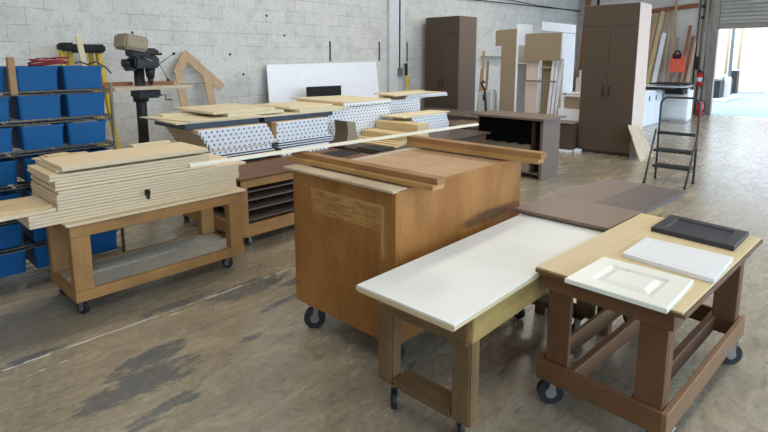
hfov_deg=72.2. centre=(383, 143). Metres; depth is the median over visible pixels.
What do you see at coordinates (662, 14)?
plank
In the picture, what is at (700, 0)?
conduit
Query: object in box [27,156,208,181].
sheet
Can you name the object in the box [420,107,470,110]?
base cabinet
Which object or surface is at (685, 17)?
wall
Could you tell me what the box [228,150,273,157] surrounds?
sheet
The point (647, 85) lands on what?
slab
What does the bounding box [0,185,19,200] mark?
plastic bin
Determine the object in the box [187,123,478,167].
trim strip
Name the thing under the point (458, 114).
base cabinet
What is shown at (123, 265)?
shelf
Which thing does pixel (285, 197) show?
shelf
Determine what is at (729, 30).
pipe
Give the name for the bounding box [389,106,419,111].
board
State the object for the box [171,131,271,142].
board
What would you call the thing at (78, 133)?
plastic bin
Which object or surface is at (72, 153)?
wood offcut
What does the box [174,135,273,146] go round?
board
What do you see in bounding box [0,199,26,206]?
board
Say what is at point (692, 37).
plank
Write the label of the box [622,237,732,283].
sample
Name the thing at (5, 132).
plastic bin
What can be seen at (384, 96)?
board
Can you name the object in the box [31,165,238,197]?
sheet
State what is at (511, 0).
cable
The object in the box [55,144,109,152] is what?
plastic bin
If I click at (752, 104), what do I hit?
ground
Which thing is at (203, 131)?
board
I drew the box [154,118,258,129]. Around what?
board
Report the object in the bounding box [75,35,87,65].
stick
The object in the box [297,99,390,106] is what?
board
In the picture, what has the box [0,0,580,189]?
wall
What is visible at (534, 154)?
timber beam
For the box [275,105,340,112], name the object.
board
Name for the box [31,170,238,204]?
sheet
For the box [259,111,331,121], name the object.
board
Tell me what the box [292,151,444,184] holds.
timber beam
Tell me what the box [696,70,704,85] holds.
fire extinguisher
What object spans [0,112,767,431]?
floor
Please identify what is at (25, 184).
wire shelf
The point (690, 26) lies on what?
plank
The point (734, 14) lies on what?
door
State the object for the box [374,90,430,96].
plywood sheet
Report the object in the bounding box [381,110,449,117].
plywood sheet
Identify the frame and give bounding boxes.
[173,50,224,111]
[703,0,721,114]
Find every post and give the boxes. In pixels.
[578,0,590,77]
[669,0,677,81]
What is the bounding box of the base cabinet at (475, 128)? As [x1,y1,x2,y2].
[448,120,477,129]
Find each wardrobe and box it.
[425,16,476,110]
[577,2,651,156]
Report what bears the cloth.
hanging from the desk at (545, 127)
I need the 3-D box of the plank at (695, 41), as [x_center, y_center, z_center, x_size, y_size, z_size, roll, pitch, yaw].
[8.831,-1.917,15.276,0.494,2.107,0.044,-7,11,-35]
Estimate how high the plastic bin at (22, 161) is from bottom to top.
0.165 m
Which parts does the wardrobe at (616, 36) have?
door, door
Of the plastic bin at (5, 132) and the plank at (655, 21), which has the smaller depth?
the plastic bin at (5, 132)
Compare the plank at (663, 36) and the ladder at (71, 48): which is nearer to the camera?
the ladder at (71, 48)
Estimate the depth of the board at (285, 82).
9.48 m
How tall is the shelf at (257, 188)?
0.012 m
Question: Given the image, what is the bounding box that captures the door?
[719,0,767,28]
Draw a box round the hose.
[481,80,486,110]
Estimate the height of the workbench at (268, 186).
0.610 m
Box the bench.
[329,128,490,154]
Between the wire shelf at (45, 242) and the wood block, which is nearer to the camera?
the wire shelf at (45, 242)
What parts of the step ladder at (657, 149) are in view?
leg, leg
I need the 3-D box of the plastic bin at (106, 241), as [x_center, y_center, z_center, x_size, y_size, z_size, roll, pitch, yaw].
[-2.344,0.747,4.214,0.418,0.165,0.274,8,12,41]
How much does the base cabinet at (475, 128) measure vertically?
0.540 m
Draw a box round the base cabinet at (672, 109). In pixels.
[661,89,693,121]
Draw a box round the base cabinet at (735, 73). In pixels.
[731,69,740,93]
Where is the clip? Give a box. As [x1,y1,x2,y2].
[144,189,150,198]
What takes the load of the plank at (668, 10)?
on the floor
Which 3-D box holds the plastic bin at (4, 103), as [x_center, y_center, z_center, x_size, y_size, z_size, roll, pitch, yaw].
[-2.760,-0.243,3.602,0.418,0.165,0.274,9,13,43]
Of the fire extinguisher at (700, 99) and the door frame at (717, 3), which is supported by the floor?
the fire extinguisher at (700, 99)
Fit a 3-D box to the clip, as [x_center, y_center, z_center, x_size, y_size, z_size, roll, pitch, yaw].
[-1.580,0.337,3.524,0.027,0.063,0.030,8,12,42]
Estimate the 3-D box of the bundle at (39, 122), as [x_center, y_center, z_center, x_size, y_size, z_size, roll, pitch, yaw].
[-2.523,-0.109,3.807,0.200,0.068,0.180,8,12,42]
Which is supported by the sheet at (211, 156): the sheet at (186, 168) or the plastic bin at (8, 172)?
the sheet at (186, 168)
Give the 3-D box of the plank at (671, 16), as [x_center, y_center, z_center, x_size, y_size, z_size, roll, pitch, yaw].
[8.334,-2.443,15.646,0.472,3.025,0.054,-7,12,-37]
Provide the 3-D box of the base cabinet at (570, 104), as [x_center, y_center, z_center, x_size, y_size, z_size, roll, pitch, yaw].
[3.452,-0.417,9.609,0.460,0.950,0.320,8,12,42]
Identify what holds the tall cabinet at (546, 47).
on the floor
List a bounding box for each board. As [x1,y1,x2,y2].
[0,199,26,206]
[0,204,52,215]
[6,57,17,94]
[129,140,170,146]
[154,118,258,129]
[166,122,266,134]
[168,127,269,138]
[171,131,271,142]
[173,103,274,114]
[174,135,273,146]
[177,138,275,150]
[204,144,271,154]
[217,109,283,116]
[254,101,331,109]
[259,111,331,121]
[259,116,327,125]
[266,62,378,102]
[267,121,327,129]
[269,124,327,133]
[272,128,326,137]
[274,142,328,150]
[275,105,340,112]
[276,132,327,141]
[276,147,328,156]
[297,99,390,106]
[306,85,340,96]
[321,110,388,118]
[327,118,388,128]
[327,123,375,131]
[328,113,388,121]
[328,116,388,125]
[328,126,375,134]
[329,107,388,115]
[332,104,388,111]
[360,134,406,143]
[362,128,418,139]
[376,119,428,131]
[378,94,446,98]
[389,101,419,105]
[389,104,419,108]
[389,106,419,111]
[389,109,419,113]
[391,98,419,103]
[393,116,446,121]
[394,113,446,119]
[403,91,446,96]
[421,118,447,123]
[429,121,448,126]
[429,124,448,129]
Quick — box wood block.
[333,120,358,145]
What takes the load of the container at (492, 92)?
on the floor
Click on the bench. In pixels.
(466, 135)
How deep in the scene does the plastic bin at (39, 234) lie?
3.79 m
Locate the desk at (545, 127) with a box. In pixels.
[470,110,565,180]
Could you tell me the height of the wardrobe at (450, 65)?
2.475 m
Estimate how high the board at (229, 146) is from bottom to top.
0.039 m
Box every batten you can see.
[477,68,481,110]
[481,51,484,90]
[485,61,488,90]
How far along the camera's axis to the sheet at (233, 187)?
3.41 m
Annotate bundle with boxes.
[17,122,51,126]
[65,119,96,122]
[547,59,563,114]
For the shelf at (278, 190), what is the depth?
4.80 m
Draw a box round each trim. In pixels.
[387,0,398,91]
[399,0,404,90]
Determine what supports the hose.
on the floor
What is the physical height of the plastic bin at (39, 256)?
0.165 m
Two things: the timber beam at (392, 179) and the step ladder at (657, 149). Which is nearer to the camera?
the timber beam at (392, 179)
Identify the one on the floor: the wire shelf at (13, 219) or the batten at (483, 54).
the batten at (483, 54)
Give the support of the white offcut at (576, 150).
on the floor
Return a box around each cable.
[75,61,110,73]
[475,0,580,10]
[511,0,579,11]
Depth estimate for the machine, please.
20.34 m
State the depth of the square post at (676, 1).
15.48 m
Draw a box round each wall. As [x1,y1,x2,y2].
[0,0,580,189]
[576,0,727,112]
[715,27,767,91]
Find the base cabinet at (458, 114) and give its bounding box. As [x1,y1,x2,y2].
[447,110,479,120]
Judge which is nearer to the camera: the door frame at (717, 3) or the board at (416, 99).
the board at (416, 99)
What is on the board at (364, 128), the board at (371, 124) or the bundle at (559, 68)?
the board at (371, 124)
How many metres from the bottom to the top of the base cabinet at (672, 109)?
0.800 m
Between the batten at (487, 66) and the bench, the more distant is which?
the batten at (487, 66)
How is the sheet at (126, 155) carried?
on the sheet at (55, 170)
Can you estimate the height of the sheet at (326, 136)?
0.013 m
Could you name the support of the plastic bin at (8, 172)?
on the wire rack
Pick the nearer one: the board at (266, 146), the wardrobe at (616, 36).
the board at (266, 146)
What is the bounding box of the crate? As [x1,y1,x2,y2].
[575,78,580,92]
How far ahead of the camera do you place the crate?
9.73 m
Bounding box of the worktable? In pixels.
[356,214,602,431]
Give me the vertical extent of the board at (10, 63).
0.250 m
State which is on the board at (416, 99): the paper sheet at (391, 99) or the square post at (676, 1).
the paper sheet at (391, 99)
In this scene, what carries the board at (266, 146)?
on the sheet at (272, 147)
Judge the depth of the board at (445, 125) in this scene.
7.36 m
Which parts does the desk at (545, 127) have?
kick panel, panel, panel, panel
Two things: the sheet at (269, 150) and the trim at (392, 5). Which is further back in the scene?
the trim at (392, 5)
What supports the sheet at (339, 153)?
on the workbench at (268, 186)
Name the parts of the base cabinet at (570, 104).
frame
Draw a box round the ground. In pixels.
[711,91,767,117]
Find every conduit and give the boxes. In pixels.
[692,0,701,89]
[693,0,706,113]
[700,0,711,98]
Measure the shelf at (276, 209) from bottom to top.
0.012 m
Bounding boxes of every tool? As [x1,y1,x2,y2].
[405,63,410,90]
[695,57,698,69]
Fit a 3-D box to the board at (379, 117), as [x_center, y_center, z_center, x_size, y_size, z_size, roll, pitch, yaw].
[-0.631,-0.353,7.055,0.902,0.039,1.090,8,12,42]
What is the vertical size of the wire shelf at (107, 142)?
0.032 m
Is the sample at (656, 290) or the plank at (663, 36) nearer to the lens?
the sample at (656, 290)
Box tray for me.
[665,88,688,94]
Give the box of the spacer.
[656,84,683,85]
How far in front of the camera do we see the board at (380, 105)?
6.80 m
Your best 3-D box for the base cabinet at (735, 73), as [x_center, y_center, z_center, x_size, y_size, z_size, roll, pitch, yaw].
[16.355,-2.930,24.660,0.380,1.100,0.700,8,12,42]
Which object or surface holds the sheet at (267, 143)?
on the board at (266, 146)
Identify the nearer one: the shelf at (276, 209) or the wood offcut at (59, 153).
the wood offcut at (59, 153)
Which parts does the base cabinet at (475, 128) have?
loose panel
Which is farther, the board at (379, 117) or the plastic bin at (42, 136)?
the board at (379, 117)
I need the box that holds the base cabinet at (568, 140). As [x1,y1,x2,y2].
[559,120,578,152]
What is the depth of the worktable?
2.29 m
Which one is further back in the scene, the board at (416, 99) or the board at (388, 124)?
the board at (416, 99)
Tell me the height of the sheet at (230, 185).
0.018 m
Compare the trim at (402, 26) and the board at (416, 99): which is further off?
the trim at (402, 26)
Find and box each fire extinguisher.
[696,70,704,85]
[696,98,704,115]
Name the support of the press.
on the floor
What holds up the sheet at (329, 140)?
on the board at (322, 143)
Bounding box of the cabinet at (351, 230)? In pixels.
[283,147,520,359]
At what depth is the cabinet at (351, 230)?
2.92 m
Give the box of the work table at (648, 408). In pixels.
[535,213,762,431]
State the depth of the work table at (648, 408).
2.34 m
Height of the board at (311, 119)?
0.039 m
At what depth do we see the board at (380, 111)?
6.68 m
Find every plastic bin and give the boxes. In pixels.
[0,57,69,90]
[0,67,5,91]
[0,95,9,121]
[0,124,12,152]
[0,153,16,185]
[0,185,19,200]
[0,219,22,249]
[0,245,25,277]
[3,92,60,119]
[5,120,63,149]
[10,148,58,181]
[13,181,31,197]
[22,225,46,241]
[22,234,49,267]
[48,90,104,116]
[53,117,106,144]
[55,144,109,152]
[57,65,102,88]
[90,229,117,254]
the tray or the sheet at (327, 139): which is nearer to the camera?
the sheet at (327, 139)
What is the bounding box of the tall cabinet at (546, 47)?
[525,22,575,114]
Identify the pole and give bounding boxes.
[728,29,735,76]
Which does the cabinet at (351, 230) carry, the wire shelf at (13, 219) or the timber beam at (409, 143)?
the timber beam at (409, 143)
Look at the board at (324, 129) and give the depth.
5.53 m
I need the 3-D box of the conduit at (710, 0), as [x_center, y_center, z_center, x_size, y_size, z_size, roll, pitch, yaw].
[9.248,-3.099,15.071,0.064,4.500,0.044,8,12,42]
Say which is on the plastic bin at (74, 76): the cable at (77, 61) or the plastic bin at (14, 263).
the cable at (77, 61)
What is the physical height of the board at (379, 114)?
0.039 m
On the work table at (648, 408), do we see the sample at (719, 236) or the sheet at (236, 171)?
the sample at (719, 236)
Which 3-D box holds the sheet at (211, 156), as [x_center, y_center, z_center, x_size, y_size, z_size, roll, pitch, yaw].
[-1.704,0.190,3.787,0.550,0.018,1.280,8,12,42]
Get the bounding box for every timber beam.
[286,155,443,190]
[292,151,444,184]
[407,135,546,158]
[407,141,543,163]
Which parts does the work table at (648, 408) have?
leg, rail, rail, rail, leg, rail, rail, rail, leg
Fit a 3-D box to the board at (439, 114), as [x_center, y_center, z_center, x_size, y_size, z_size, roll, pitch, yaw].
[0.498,-0.395,7.312,0.357,0.039,0.770,8,12,42]
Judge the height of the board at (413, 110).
0.039 m
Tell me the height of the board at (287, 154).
0.039 m
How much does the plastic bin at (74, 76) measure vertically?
0.165 m
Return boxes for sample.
[565,257,693,313]
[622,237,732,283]
[651,215,748,250]
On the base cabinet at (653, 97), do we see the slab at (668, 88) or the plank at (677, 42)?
the slab at (668, 88)
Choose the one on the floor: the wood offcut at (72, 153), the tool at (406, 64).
the tool at (406, 64)
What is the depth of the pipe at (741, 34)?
25.64 m
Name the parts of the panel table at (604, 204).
leg, panel, panel, leg, panel, support frame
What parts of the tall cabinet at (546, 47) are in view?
pink panel, cross rail, panel, panel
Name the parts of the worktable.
leg, rail, leg, rail, leg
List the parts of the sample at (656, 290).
panel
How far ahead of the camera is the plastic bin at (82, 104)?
3.90 m
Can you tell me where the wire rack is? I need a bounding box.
[0,83,125,283]
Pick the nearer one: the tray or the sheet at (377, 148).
the sheet at (377, 148)
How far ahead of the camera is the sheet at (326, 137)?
5.55 m
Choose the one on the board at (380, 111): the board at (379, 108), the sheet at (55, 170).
the board at (379, 108)
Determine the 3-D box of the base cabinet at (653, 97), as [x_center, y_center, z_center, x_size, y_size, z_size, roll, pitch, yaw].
[6.147,-0.883,12.833,0.620,0.840,2.120,8,12,42]
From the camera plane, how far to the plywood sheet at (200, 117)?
5.05 m
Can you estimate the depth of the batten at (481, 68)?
11.10 m
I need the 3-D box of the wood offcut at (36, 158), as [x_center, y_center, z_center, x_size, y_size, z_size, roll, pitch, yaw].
[-2.224,0.090,3.570,0.140,0.010,0.240,7,11,36]
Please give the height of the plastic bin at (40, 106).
0.165 m
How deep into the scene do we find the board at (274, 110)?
5.26 m
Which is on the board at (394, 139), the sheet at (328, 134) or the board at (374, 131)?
the board at (374, 131)
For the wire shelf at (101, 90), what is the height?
0.032 m
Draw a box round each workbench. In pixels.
[46,186,245,313]
[182,147,370,244]
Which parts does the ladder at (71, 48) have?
rail, rail, rail, rail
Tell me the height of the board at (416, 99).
0.039 m
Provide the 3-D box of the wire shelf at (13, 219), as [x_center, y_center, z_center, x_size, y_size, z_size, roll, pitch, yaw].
[-2.652,0.494,3.832,0.437,0.032,1.247,8,12,42]
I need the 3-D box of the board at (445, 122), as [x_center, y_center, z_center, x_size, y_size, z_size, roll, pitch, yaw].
[0.530,-0.281,7.361,0.363,0.039,0.770,8,12,42]
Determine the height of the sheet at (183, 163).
0.018 m
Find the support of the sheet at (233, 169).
on the sheet at (236, 171)
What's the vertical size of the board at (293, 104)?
0.020 m
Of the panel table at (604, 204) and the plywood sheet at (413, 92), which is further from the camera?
the plywood sheet at (413, 92)
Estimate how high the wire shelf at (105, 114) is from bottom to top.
0.032 m
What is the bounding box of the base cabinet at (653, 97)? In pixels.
[642,89,663,126]
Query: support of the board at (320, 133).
on the sheet at (328, 134)
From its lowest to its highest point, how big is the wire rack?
1.420 m
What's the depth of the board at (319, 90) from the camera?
9.09 m
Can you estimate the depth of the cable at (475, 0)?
14.58 m
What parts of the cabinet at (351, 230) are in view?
panel, rail, corner post, lid, panel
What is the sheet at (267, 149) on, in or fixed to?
on the sheet at (269, 150)
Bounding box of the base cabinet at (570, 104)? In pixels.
[558,95,579,120]
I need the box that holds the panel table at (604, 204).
[514,178,685,336]
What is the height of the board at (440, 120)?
0.039 m
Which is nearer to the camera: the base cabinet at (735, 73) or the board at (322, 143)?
the board at (322, 143)
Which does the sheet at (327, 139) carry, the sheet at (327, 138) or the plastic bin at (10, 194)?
the sheet at (327, 138)
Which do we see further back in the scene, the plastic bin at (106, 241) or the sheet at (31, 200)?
the plastic bin at (106, 241)
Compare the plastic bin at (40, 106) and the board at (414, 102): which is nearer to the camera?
the plastic bin at (40, 106)
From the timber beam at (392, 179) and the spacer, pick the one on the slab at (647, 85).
the spacer
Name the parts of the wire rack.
post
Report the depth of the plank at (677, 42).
15.53 m
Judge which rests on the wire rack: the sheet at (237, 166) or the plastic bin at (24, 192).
the plastic bin at (24, 192)
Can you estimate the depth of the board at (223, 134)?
4.94 m
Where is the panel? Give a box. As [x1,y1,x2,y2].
[628,125,653,161]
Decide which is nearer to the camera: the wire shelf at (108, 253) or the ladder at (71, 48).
the wire shelf at (108, 253)
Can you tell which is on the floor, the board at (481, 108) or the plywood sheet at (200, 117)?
the board at (481, 108)
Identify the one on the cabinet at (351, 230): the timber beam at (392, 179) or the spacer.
the timber beam at (392, 179)
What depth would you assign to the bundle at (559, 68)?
9.75 m
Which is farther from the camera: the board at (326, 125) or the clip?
the board at (326, 125)
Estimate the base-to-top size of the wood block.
0.288 m
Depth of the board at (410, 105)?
7.80 m
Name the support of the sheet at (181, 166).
on the sheet at (186, 168)
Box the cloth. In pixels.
[479,116,531,144]
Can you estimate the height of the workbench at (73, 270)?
0.620 m
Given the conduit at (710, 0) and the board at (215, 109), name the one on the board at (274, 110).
the board at (215, 109)
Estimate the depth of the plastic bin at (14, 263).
3.68 m
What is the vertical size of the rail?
0.259 m
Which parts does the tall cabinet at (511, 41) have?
panel, panel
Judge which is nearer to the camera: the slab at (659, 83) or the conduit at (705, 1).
the slab at (659, 83)
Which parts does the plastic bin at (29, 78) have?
cord coil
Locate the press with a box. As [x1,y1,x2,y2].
[102,31,205,142]
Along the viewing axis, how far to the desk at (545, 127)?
7.15 m
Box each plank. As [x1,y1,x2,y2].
[646,11,664,83]
[647,13,659,66]
[652,33,666,82]
[656,10,669,81]
[661,10,672,81]
[671,38,678,81]
[677,25,691,81]
[682,36,694,81]
[686,41,696,87]
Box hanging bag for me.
[669,50,685,72]
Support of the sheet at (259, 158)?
on the workbench at (268, 186)
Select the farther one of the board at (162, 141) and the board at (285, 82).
the board at (285, 82)
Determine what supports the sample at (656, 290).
on the work table at (648, 408)
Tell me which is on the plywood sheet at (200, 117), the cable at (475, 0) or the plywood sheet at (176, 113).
the plywood sheet at (176, 113)
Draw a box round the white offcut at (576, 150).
[574,148,581,152]
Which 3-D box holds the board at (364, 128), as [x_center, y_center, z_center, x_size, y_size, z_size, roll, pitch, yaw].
[-0.628,-0.235,7.077,0.901,0.039,1.090,8,12,42]
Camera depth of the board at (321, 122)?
5.50 m
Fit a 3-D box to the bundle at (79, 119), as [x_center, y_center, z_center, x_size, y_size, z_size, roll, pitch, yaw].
[-2.312,-0.145,4.030,0.200,0.068,0.180,8,12,42]
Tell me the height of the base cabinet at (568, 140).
0.505 m
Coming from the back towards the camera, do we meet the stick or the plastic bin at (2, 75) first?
the stick
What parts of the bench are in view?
pine strip, pine strip, pine strip, panel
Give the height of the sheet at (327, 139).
0.011 m
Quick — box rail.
[651,3,698,12]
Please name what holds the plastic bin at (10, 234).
on the wire rack
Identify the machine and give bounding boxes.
[713,74,740,101]
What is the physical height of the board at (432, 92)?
0.029 m
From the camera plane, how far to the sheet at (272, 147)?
5.09 m
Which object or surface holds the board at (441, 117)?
on the board at (440, 120)
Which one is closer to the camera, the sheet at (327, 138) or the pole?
the sheet at (327, 138)
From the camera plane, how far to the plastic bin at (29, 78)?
3.69 m
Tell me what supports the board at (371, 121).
on the board at (371, 124)
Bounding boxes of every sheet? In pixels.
[0,195,55,221]
[17,186,235,229]
[19,184,235,226]
[23,181,235,222]
[25,178,235,219]
[27,152,208,178]
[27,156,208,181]
[30,164,215,190]
[31,165,187,187]
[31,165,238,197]
[31,168,237,200]
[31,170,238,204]
[31,175,238,210]
[32,173,238,207]
[33,153,245,194]
[35,152,202,172]
[41,142,207,171]
[51,159,209,184]
[139,113,262,122]
[145,109,341,124]
[154,112,196,116]
[208,143,271,152]
[219,147,273,155]
[223,149,274,156]
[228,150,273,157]
[240,156,266,161]
[272,137,331,144]
[272,138,330,146]
[272,139,331,147]
[274,136,330,143]
[274,140,330,148]
[275,134,331,142]
[291,95,389,102]
[320,149,360,156]
[357,144,394,151]
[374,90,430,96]
[375,97,415,100]
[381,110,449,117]
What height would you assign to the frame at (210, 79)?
1.730 m
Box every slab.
[645,87,685,89]
[646,84,692,87]
[649,82,697,84]
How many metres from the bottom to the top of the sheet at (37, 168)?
0.018 m
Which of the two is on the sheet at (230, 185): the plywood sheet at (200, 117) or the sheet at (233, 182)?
the sheet at (233, 182)
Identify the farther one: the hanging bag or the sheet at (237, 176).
the hanging bag
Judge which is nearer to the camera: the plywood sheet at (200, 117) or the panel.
the plywood sheet at (200, 117)
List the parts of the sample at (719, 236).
panel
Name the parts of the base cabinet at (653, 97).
door, door, door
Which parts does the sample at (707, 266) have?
panel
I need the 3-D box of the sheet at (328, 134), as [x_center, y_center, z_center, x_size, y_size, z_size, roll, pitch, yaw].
[-1.050,-0.090,5.811,0.620,0.011,0.720,8,12,42]
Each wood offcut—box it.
[31,157,40,161]
[39,151,87,157]
[43,152,68,156]
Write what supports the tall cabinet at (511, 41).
on the floor
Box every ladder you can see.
[56,42,120,148]
[642,96,700,188]
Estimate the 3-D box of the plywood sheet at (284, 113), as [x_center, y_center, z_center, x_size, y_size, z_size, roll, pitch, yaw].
[-1.411,-0.321,5.575,1.912,0.014,0.721,-9,13,-44]
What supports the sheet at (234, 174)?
on the sheet at (237, 176)
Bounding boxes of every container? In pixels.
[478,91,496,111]
[489,88,495,110]
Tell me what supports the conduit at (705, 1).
attached to the wall at (685, 17)
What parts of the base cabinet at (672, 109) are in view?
panel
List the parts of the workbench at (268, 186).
rail, leg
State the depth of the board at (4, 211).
3.07 m
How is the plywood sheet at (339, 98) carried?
on the board at (378, 101)
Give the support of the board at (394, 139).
on the bench
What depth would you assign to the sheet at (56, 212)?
3.41 m
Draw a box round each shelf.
[0,87,108,96]
[0,113,110,126]
[0,139,113,157]
[0,176,30,191]
[0,219,18,224]
[0,228,120,255]
[0,245,121,283]
[58,233,228,285]
[213,200,293,220]
[220,191,293,210]
[247,179,292,192]
[248,184,292,200]
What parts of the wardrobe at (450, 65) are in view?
door, door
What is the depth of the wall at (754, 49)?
25.58 m
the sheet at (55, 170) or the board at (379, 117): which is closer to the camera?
the sheet at (55, 170)
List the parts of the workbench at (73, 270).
leg, leg, frame, leg, leg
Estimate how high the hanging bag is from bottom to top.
0.648 m
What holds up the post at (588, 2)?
on the floor
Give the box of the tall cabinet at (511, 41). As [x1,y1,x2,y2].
[495,24,532,111]
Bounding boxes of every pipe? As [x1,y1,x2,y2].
[724,29,730,73]
[737,28,743,68]

